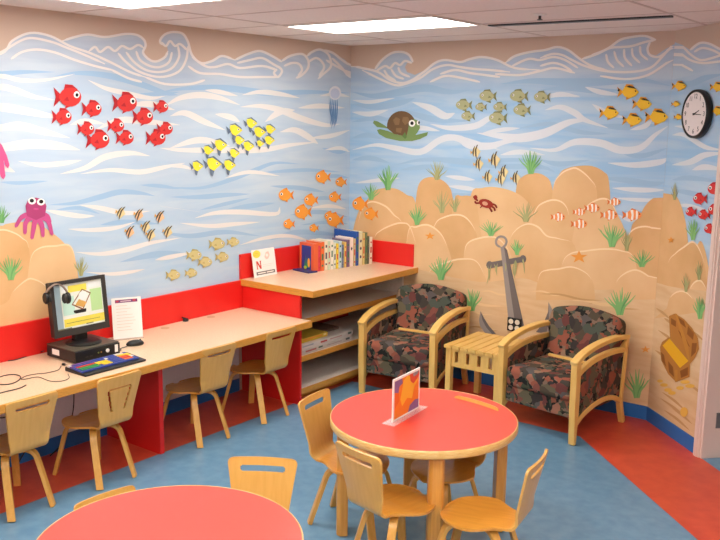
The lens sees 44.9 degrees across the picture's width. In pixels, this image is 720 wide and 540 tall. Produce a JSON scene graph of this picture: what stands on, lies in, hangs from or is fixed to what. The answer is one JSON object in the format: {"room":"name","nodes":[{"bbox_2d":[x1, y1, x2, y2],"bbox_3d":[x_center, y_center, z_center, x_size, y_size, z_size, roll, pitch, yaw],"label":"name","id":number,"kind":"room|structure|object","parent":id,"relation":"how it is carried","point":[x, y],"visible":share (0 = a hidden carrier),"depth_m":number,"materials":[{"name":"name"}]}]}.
{"room":"children's playroom","nodes":[
{"label":"children's playroom","id":0,"kind":"room"},
{"bbox_2d":[0,4,350,437],"bbox_3d":[-2.520,-0.059,4.495,0.109,2.684,8.100,8,12,36],"label":"wall","id":1,"kind":"structure","parent":0,"point":[148,157],"depth_m":5.82,"materials":[{"name":"beige paint"},{"name":"blue paint"},{"name":"white paint"}]},
{"bbox_2d":[0,378,239,469],"bbox_3d":[-2.940,1.313,4.116,0.008,0.100,6.640,8,12,36],"label":"baseboard","id":2,"kind":"structure","parent":1,"relation":"attached to","point":[79,436],"depth_m":5.63,"materials":[{"name":"blue plastic"}]},
{"bbox_2d":[0,280,242,362],"bbox_3d":[-2.433,0.507,4.630,0.020,0.210,5.070,8,12,36],"label":"backsplash","id":3,"kind":"structure","parent":1,"relation":"attached to","point":[28,338],"depth_m":5.96,"materials":[{"name":"red laminate"}]},
{"bbox_2d":[239,245,299,278],"bbox_3d":[-0.499,-0.111,7.099,0.018,0.188,1.346,8,12,36],"label":"backsplash","id":4,"kind":"structure","parent":1,"relation":"attached to","point":[287,258],"depth_m":6.91,"materials":[{"name":"red laminate"}]},
{"bbox_2d":[68,0,717,42],"bbox_3d":[0.091,-0.992,2.267,6.499,0.002,8.000,8,12,36],"label":"trim","id":5,"kind":"structure","parent":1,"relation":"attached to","point":[632,1],"depth_m":5.14,"materials":[{"name":"silver metal"}]},
{"bbox_2d":[0,381,719,539],"bbox_3d":[1.206,1.662,2.929,8.300,0.060,9.900,8,12,36],"label":"floor","id":6,"kind":"structure","parent":0,"point":[580,494],"depth_m":5.05,"materials":[{"name":"blue carpet"}]},
{"bbox_2d":[0,391,57,521],"bbox_3d":[-1.862,0.948,4.658,0.480,0.660,0.364,8,12,36],"label":"child chair","id":7,"kind":"object","parent":6,"relation":"on","point":[27,429],"visible":1,"depth_m":4.53,"materials":[{"name":"brown wood"}]},
{"bbox_2d":[52,370,140,489],"bbox_3d":[-1.522,0.883,5.054,0.480,0.660,0.364,8,12,36],"label":"child chair","id":8,"kind":"object","parent":6,"relation":"on","point":[103,416],"visible":1,"depth_m":4.93,"materials":[{"name":"brown wood"}]},
{"bbox_2d":[73,485,135,509],"bbox_3d":[-0.871,1.214,3.387,0.439,0.604,0.333,10,13,41],"label":"child chair","id":9,"kind":"object","parent":6,"relation":"on","point":[128,488],"visible":0.11,"depth_m":3.48,"materials":[{"name":"brown wood"}]},
{"bbox_2d":[0,280,311,453],"bbox_3d":[-2.161,0.870,4.480,0.714,0.865,5.070,8,12,36],"label":"computer desk","id":10,"kind":"object","parent":6,"relation":"on","point":[216,314],"visible":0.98,"depth_m":5.50,"materials":[{"name":"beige laminate"}]},
{"bbox_2d":[0,374,25,393],"bbox_3d":[-1.908,0.610,4.680,0.222,0.005,0.315,-7,13,-37],"label":"cord","id":11,"kind":"object","parent":10,"relation":"on","point":[7,374],"visible":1,"depth_m":4.67,"materials":[{"name":"black plastic"}]},
{"bbox_2d":[50,394,73,455],"bbox_3d":[-1.857,0.842,5.414,0.013,0.592,0.218,6,11,28],"label":"cable","id":12,"kind":"object","parent":10,"relation":"hanging from","point":[73,394],"visible":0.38,"depth_m":5.49,"materials":[{"name":"black plastic"}]},
{"bbox_2d":[47,334,119,363],"bbox_3d":[-1.664,0.476,5.250,0.294,0.080,0.313,8,12,36],"label":"desktop computer","id":13,"kind":"object","parent":10,"relation":"on","point":[58,349],"visible":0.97,"depth_m":5.16,"materials":[{"name":"black plastic"}]},
{"bbox_2d":[45,274,109,346],"bbox_3d":[-1.663,0.245,5.216,0.210,0.386,0.384,8,12,36],"label":"monitor","id":14,"kind":"object","parent":13,"relation":"on","point":[87,311],"visible":1,"depth_m":5.22,"materials":[{"name":"black plastic"}]},
{"bbox_2d":[21,283,70,381],"bbox_3d":[-1.721,0.340,4.915,0.259,0.461,0.457,1,10,1],"label":"headphones","id":15,"kind":"object","parent":14,"relation":"hanging from","point":[47,297],"visible":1,"depth_m":5.04,"materials":[{"name":"black plastic"}]},
{"bbox_2d":[62,293,67,303],"bbox_3d":[-1.722,0.166,5.079,0.044,0.060,0.018,8,12,36],"label":"cushion","id":16,"kind":"object","parent":15,"relation":"on","point":[64,296],"depth_m":5.07,"materials":[{"name":"black leather"}]},
{"bbox_2d":[65,352,145,376],"bbox_3d":[-1.467,0.540,5.041,0.190,0.032,0.424,8,12,36],"label":"keyboard","id":17,"kind":"object","parent":10,"relation":"on","point":[115,361],"visible":1,"depth_m":5.00,"materials":[{"name":"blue plastic"}]},
{"bbox_2d":[111,296,142,339],"bbox_3d":[-1.509,0.313,5.652,0.190,0.266,0.080,-5,11,-28],"label":"notice","id":18,"kind":"object","parent":10,"relation":"on","point":[126,312],"visible":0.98,"depth_m":5.66,"materials":[{"name":"white paper"}]},
{"bbox_2d":[120,339,143,350],"bbox_3d":[-1.499,0.466,5.439,0.296,0.038,0.154,-2,10,-15],"label":"mouse","id":19,"kind":"object","parent":10,"relation":"on","point":[136,342],"visible":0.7,"depth_m":5.48,"materials":[{"name":"black plastic"}]},
{"bbox_2d":[0,307,309,404],"bbox_3d":[-2.163,0.673,4.449,0.702,0.045,5.070,8,12,36],"label":"countertop","id":20,"kind":"structure","parent":10,"relation":"on","point":[182,338],"depth_m":5.50,"materials":[{"name":"beige laminate"}]},
{"bbox_2d":[36,485,303,539],"bbox_3d":[-0.673,1.256,3.118,0.940,0.620,0.940,8,12,36],"label":"round table","id":21,"kind":"object","parent":6,"relation":"on","point":[177,512],"visible":1,"depth_m":3.23,"materials":[{"name":"red laminate"}]},
{"bbox_2d":[163,342,236,447],"bbox_3d":[-1.067,0.777,5.697,0.480,0.660,0.364,9,13,38],"label":"child chair","id":22,"kind":"object","parent":6,"relation":"on","point":[214,370],"visible":1,"depth_m":5.57,"materials":[{"name":"brown wood"}]},
{"bbox_2d":[222,326,295,423],"bbox_3d":[-0.716,0.703,6.141,0.480,0.660,0.364,8,12,36],"label":"child chair","id":23,"kind":"object","parent":6,"relation":"on","point":[277,351],"visible":1,"depth_m":6.03,"materials":[{"name":"brown wood"}]},
{"bbox_2d":[228,456,296,510],"bbox_3d":[-0.435,1.163,3.552,0.364,0.660,0.480,2,10,4],"label":"child chair","id":24,"kind":"object","parent":6,"relation":"on","point":[277,487],"visible":0.49,"depth_m":3.71,"materials":[{"name":"brown wood"}]},
{"bbox_2d":[239,239,417,404],"bbox_3d":[-0.220,0.361,6.963,0.733,1.061,1.346,8,12,36],"label":"bookcase","id":25,"kind":"object","parent":6,"relation":"on","point":[339,297],"visible":0.62,"depth_m":6.74,"materials":[{"name":"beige laminate"}]},
{"bbox_2d":[251,247,276,277],"bbox_3d":[-0.738,-0.058,6.716,0.039,0.211,0.250,8,12,36],"label":"display card","id":26,"kind":"object","parent":25,"relation":"on","point":[263,260],"visible":1,"depth_m":6.71,"materials":[{"name":"white paper"}]},
{"bbox_2d":[293,268,316,273],"bbox_3d":[-0.440,0.004,6.965,0.095,0.012,0.200,-8,14,-42],"label":"tray","id":27,"kind":"object","parent":25,"relation":"on","point":[305,270],"depth_m":6.93,"materials":[{"name":"blue plastic"}]},
{"bbox_2d":[293,241,317,273],"bbox_3d":[-0.431,-0.102,6.953,0.115,0.225,0.200,-8,14,-42],"label":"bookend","id":28,"kind":"object","parent":25,"relation":"on","point":[308,250],"visible":1,"depth_m":6.94,"materials":[{"name":"orange"}]},
{"bbox_2d":[304,258,309,268],"bbox_3d":[-0.425,-0.068,6.964,0.001,0.125,0.081,-8,13,-42],"label":"picture","id":29,"kind":"object","parent":28,"relation":"on","point":[308,264],"depth_m":6.96},
{"bbox_2d":[306,240,323,270],"bbox_3d":[-0.363,-0.119,7.036,0.034,0.232,0.180,-9,14,-44],"label":"book","id":30,"kind":"object","parent":25,"relation":"on","point":[321,244],"visible":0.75,"depth_m":6.97,"materials":[{"name":"orange paper"}]},
{"bbox_2d":[317,246,319,270],"bbox_3d":[-0.385,-0.102,7.010,0.022,0.205,0.170,-9,14,-44],"label":"book","id":31,"kind":"object","parent":25,"relation":"on","point":[318,246],"visible":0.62,"depth_m":6.95,"materials":[{"name":"red paper"}]},
{"bbox_2d":[310,239,327,269],"bbox_3d":[-0.334,-0.126,7.064,0.030,0.236,0.180,-9,14,-44],"label":"book","id":32,"kind":"object","parent":25,"relation":"on","point":[325,242],"visible":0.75,"depth_m":7.00,"materials":[{"name":"beige paper"}]},
{"bbox_2d":[318,239,329,269],"bbox_3d":[-0.307,-0.127,7.083,0.020,0.232,0.170,-9,14,-44],"label":"book","id":33,"kind":"object","parent":25,"relation":"on","point":[318,239],"visible":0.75,"depth_m":7.02,"materials":[{"name":"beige paper"}]},
{"bbox_2d":[316,238,332,269],"bbox_3d":[-0.289,-0.133,7.108,0.026,0.236,0.180,-9,14,-44],"label":"book","id":34,"kind":"object","parent":25,"relation":"on","point":[331,241],"visible":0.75,"depth_m":7.04,"materials":[{"name":"white paper"}]},
{"bbox_2d":[302,336,350,354],"bbox_3d":[-0.386,0.555,6.713,0.336,0.035,0.613,8,12,36],"label":"game box","id":35,"kind":"object","parent":25,"relation":"on","point":[347,338],"visible":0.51,"depth_m":6.61,"materials":[{"name":"beige cardboard"}]},
{"bbox_2d":[302,328,352,349],"bbox_3d":[-0.375,0.517,6.719,0.316,0.035,0.640,8,12,36],"label":"game box","id":36,"kind":"object","parent":35,"relation":"on","point":[339,333],"visible":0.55,"depth_m":6.67,"materials":[{"name":"beige cardboard"}]},
{"bbox_2d":[302,328,327,342],"bbox_3d":[-0.460,0.496,6.622,0.271,0.033,0.350,8,12,36],"label":"game box","id":37,"kind":"object","parent":36,"relation":"on","point":[309,334],"visible":0.32,"depth_m":6.61,"materials":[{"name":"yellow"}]},
{"bbox_2d":[311,322,338,331],"bbox_3d":[-0.329,0.455,6.909,0.250,0.019,0.210,8,12,36],"label":"game box","id":38,"kind":"object","parent":36,"relation":"on","point":[315,325],"visible":0.46,"depth_m":6.90,"materials":[{"name":"brown cardboard"}]},
{"bbox_2d":[333,242,335,268],"bbox_3d":[-0.263,-0.126,7.128,0.022,0.215,0.170,-9,14,-44],"label":"book","id":39,"kind":"object","parent":25,"relation":"on","point":[334,243],"visible":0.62,"depth_m":7.07,"materials":[{"name":"white paper"}]},
{"bbox_2d":[328,239,341,267],"bbox_3d":[-0.223,-0.137,7.173,0.028,0.222,0.180,-9,14,-44],"label":"book","id":40,"kind":"object","parent":25,"relation":"on","point":[335,241],"visible":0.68,"depth_m":7.11,"materials":[{"name":"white paper"}]},
{"bbox_2d":[336,243,338,268],"bbox_3d":[-0.239,-0.123,7.146,0.020,0.205,0.160,-9,14,-44],"label":"book","id":41,"kind":"object","parent":25,"relation":"on","point":[337,244],"visible":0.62,"depth_m":7.08,"materials":[{"name":"yellow paper"}]},
{"bbox_2d":[332,238,349,266],"bbox_3d":[-0.159,-0.148,7.235,0.028,0.225,0.180,-9,14,-44],"label":"book","id":42,"kind":"object","parent":25,"relation":"on","point":[338,239],"visible":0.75,"depth_m":7.17,"materials":[{"name":"purple paper"}]},
{"bbox_2d":[341,245,343,267],"bbox_3d":[-0.195,-0.123,7.190,0.016,0.190,0.160,-9,14,-44],"label":"book","id":43,"kind":"object","parent":25,"relation":"on","point":[342,245],"visible":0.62,"depth_m":7.13,"materials":[{"name":"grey paper"}]},
{"bbox_2d":[335,235,352,266],"bbox_3d":[-0.132,-0.160,7.261,0.034,0.240,0.180,-9,14,-44],"label":"book","id":44,"kind":"object","parent":25,"relation":"on","point":[338,236],"visible":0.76,"depth_m":7.20,"materials":[{"name":"beige paper"}]},
{"bbox_2d":[342,241,346,266],"bbox_3d":[-0.179,-0.136,7.210,0.022,0.210,0.170,-9,14,-44],"label":"book","id":45,"kind":"object","parent":25,"relation":"on","point":[343,242],"visible":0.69,"depth_m":7.15,"materials":[{"name":"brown paper"}]},
{"bbox_2d":[334,228,358,265],"bbox_3d":[-0.116,-0.195,7.334,0.026,0.285,0.270,-9,14,-44],"label":"book","id":46,"kind":"object","parent":25,"relation":"on","point":[342,232],"visible":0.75,"depth_m":7.26,"materials":[{"name":"blue paper"}]},
{"bbox_2d":[345,229,362,264],"bbox_3d":[-0.082,-0.197,7.354,0.036,0.282,0.250,-9,14,-44],"label":"book","id":47,"kind":"object","parent":25,"relation":"on","point":[360,232],"visible":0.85,"depth_m":7.27,"materials":[{"name":"beige paper"}]},
{"bbox_2d":[353,238,355,265],"bbox_3d":[-0.103,-0.157,7.282,0.020,0.228,0.170,-9,14,-44],"label":"book","id":48,"kind":"object","parent":25,"relation":"on","point":[354,239],"visible":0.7,"depth_m":7.22,"materials":[{"name":"beige paper"}]},
{"bbox_2d":[362,232,364,264],"bbox_3d":[-0.052,-0.193,7.377,0.022,0.268,0.240,-9,14,-44],"label":"book","id":49,"kind":"object","parent":25,"relation":"on","point":[363,234],"visible":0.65,"depth_m":7.29,"materials":[{"name":"brown paper"}]},
{"bbox_2d":[363,232,366,263],"bbox_3d":[-0.017,-0.194,7.383,0.020,0.268,0.200,-9,14,-44],"label":"book","id":50,"kind":"object","parent":25,"relation":"on","point":[363,232],"visible":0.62,"depth_m":7.31,"materials":[{"name":"green paper"}]},
{"bbox_2d":[367,236,368,263],"bbox_3d":[0.008,-0.179,7.397,0.016,0.235,0.180,-9,14,-44],"label":"book","id":51,"kind":"object","parent":25,"relation":"on","point":[367,236],"visible":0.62,"depth_m":7.33,"materials":[{"name":"green paper"}]},
{"bbox_2d":[369,236,371,263],"bbox_3d":[0.030,-0.178,7.419,0.030,0.226,0.180,-9,14,-44],"label":"book","id":52,"kind":"object","parent":25,"relation":"on","point":[370,238],"visible":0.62,"depth_m":7.35,"materials":[{"name":"beige paper"}]},
{"bbox_2d":[298,388,391,539],"bbox_3d":[-0.053,0.999,4.516,0.480,0.660,0.364,6,11,29],"label":"child chair","id":53,"kind":"object","parent":6,"relation":"on","point":[315,419],"visible":0.7,"depth_m":4.53,"materials":[{"name":"brown wood"}]},
{"bbox_2d":[0,373,719,539],"bbox_3d":[-0.008,1.639,2.778,6.342,0.001,8.000,8,12,36],"label":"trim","id":54,"kind":"structure","parent":6,"relation":"on","point":[684,485],"depth_m":5.50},
{"bbox_2d":[335,441,434,539],"bbox_3d":[0.150,1.087,4.028,0.480,0.660,0.364,-8,13,-41],"label":"child chair","id":55,"kind":"object","parent":6,"relation":"on","point":[366,489],"visible":0.99,"depth_m":3.91,"materials":[{"name":"brown wood"}]},
{"bbox_2d":[358,284,470,392],"bbox_3d":[0.432,0.542,6.775,0.649,0.792,0.707,6,11,29],"label":"armchair","id":56,"kind":"object","parent":6,"relation":"on","point":[410,336],"visible":0.91,"depth_m":6.68,"materials":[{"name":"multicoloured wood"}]},
{"bbox_2d":[367,329,429,367],"bbox_3d":[0.386,0.599,6.702,0.532,0.150,0.485,6,11,29],"label":"seat cushion","id":57,"kind":"object","parent":56,"relation":"on","point":[398,348],"depth_m":6.56,"materials":[{"name":"fabric"}]},
{"bbox_2d":[395,284,466,332],"bbox_3d":[0.555,0.323,6.954,0.606,0.420,0.216,6,11,29],"label":"cushion","id":58,"kind":"object","parent":56,"relation":"on","point":[419,306],"depth_m":6.91,"materials":[{"name":"fabric"}]},
{"bbox_2d":[330,388,517,539],"bbox_3d":[0.315,1.039,4.429,0.940,0.620,0.940,8,12,36],"label":"round table","id":59,"kind":"object","parent":6,"relation":"on","point":[443,427],"visible":0.89,"depth_m":4.25,"materials":[{"name":"red laminate"}]},
{"bbox_2d":[392,367,419,421],"bbox_3d":[0.230,0.624,4.365,0.070,0.218,0.346,7,12,32],"label":"sign holder","id":60,"kind":"object","parent":59,"relation":"on","point":[405,388],"visible":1,"depth_m":4.35,"materials":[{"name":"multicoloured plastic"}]},
{"bbox_2d":[397,396,498,539],"bbox_3d":[0.455,1.024,4.478,0.466,0.637,0.353,-9,14,-44],"label":"child chair","id":61,"kind":"object","parent":6,"relation":"on","point":[461,470],"visible":0.42,"depth_m":4.46,"materials":[{"name":"brown wood"}]},
{"bbox_2d":[444,332,521,401],"bbox_3d":[0.942,0.768,6.434,0.462,0.474,0.500,8,12,36],"label":"side table","id":62,"kind":"object","parent":6,"relation":"on","point":[479,347],"visible":0.63,"depth_m":6.32,"materials":[{"name":"brown wood"}]},
{"bbox_2d":[437,449,547,539],"bbox_3d":[0.566,1.114,3.909,0.480,0.660,0.364,6,11,28],"label":"child chair","id":63,"kind":"object","parent":6,"relation":"on","point":[490,515],"visible":1,"depth_m":3.86,"materials":[{"name":"brown wood"}]},
{"bbox_2d":[497,305,629,445],"bbox_3d":[1.414,0.683,6.054,0.707,0.792,0.630,-9,14,-44],"label":"armchair","id":64,"kind":"object","parent":6,"relation":"on","point":[572,369],"visible":1,"depth_m":5.99,"materials":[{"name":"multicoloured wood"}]},
{"bbox_2d":[507,355,570,400],"bbox_3d":[1.347,0.736,5.997,0.485,0.150,0.516,-9,14,-44],"label":"seat cushion","id":65,"kind":"object","parent":64,"relation":"on","point":[544,377],"depth_m":5.90,"materials":[{"name":"fabric"}]},
{"bbox_2d":[546,305,625,360],"bbox_3d":[1.591,0.472,6.193,0.216,0.420,0.588,-9,14,-44],"label":"cushion","id":66,"kind":"object","parent":64,"relation":"on","point":[572,328],"depth_m":6.15,"materials":[{"name":"fabric"}]},
{"bbox_2d":[0,0,719,45],"bbox_3d":[1.243,-1.041,2.453,8.300,0.060,9.900,8,12,36],"label":"ceiling","id":67,"kind":"structure","parent":0,"point":[221,7],"depth_m":5.06,"materials":[{"name":"tile"}]},
{"bbox_2d":[63,0,218,8],"bbox_3d":[-0.985,-1.360,4.304,1.184,0.011,0.559,8,12,36],"label":"recessed light","id":68,"kind":"object","parent":67,"relation":"in","point":[127,4],"visible":1,"depth_m":4.63,"materials":[{"name":"white plastic"}]},
{"bbox_2d":[285,15,479,33],"bbox_3d":[0.129,-1.574,5.604,1.144,0.011,0.554,8,12,36],"label":"recessed light","id":69,"kind":"object","parent":67,"relation":"in","point":[429,21],"visible":1,"depth_m":5.58,"materials":[{"name":"white plastic"}]},
{"bbox_2d":[533,13,546,19],"bbox_3d":[1.019,-1.433,4.938,0.076,0.032,0.076,8,12,36],"label":"sprinkler","id":70,"kind":"object","parent":67,"relation":"attached to","point":[539,15],"visible":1,"depth_m":4.92,"materials":[{"name":"white metal"}]},
{"bbox_2d":[485,14,674,26],"bbox_3d":[1.288,-1.488,5.210,1.152,0.011,0.090,8,12,34],"label":"ceiling vent","id":71,"kind":"object","parent":67,"relation":"in","point":[667,15],"visible":1,"depth_m":5.16,"materials":[{"name":"black plastic"}]},
{"bbox_2d":[349,31,675,406],"bbox_3d":[1.027,-0.285,6.811,2.754,2.945,0.112,8,12,36],"label":"wall","id":72,"kind":"structure","parent":0,"point":[524,177],"depth_m":6.54,"materials":[{"name":"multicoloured paint"}]},
{"bbox_2d":[372,239,413,266],"bbox_3d":[0.177,-0.157,7.416,0.670,0.188,0.018,8,12,36],"label":"backsplash","id":73,"kind":"structure","parent":72,"relation":"attached to","point":[388,252],"depth_m":7.33,"materials":[{"name":"red laminate"}]},
{"bbox_2d":[507,317,521,330],"bbox_3d":[1.192,0.422,6.727,0.116,0.105,0.026,8,12,36],"label":"wall outlet","id":74,"kind":"object","parent":72,"relation":"attached to","point":[513,324],"visible":0.9,"depth_m":6.72,"materials":[{"name":"black plastic"}]},
{"bbox_2d":[444,367,646,419],"bbox_3d":[1.201,0.897,6.811,2.104,0.100,0.008,8,12,36],"label":"baseboard","id":75,"kind":"structure","parent":72,"relation":"attached to","point":[630,409],"depth_m":6.35,"materials":[{"name":"blue plastic"}]},
{"bbox_2d":[648,23,719,436],"bbox_3d":[2.532,0.185,3.508,0.128,2.684,5.080,-1,10,-9],"label":"wall","id":76,"kind":"structure","parent":0,"point":[691,163],"depth_m":5.66,"materials":[{"name":"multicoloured paint"}]},
{"bbox_2d":[646,407,693,452],"bbox_3d":[2.089,1.074,5.878,0.008,0.100,0.640,-1,10,-9],"label":"baseboard","id":77,"kind":"structure","parent":76,"relation":"attached to","point":[680,436],"depth_m":5.86,"materials":[{"name":"blue plastic"}]},
{"bbox_2d":[681,89,712,138],"bbox_3d":[2.108,-0.976,5.453,0.047,0.304,0.304,-1,10,-9],"label":"wall clock","id":78,"kind":"object","parent":76,"relation":"attached to","point":[697,109],"visible":1,"depth_m":5.42,"materials":[{"name":"black plastic"}]},
{"bbox_2d":[693,137,719,458],"bbox_3d":[2.300,0.218,4.927,0.164,2.120,0.980,-1,10,-10],"label":"door frame","id":79,"kind":"structure","parent":76,"relation":"attached to","point":[706,436],"depth_m":5.40,"materials":[{"name":"beige paint"}]},
{"bbox_2d":[715,413,719,427],"bbox_3d":[2.716,0.179,5.388,0.945,2.030,0.048,-1,10,-9],"label":"door","id":80,"kind":"structure","parent":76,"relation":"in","point":[718,414],"depth_m":5.46,"materials":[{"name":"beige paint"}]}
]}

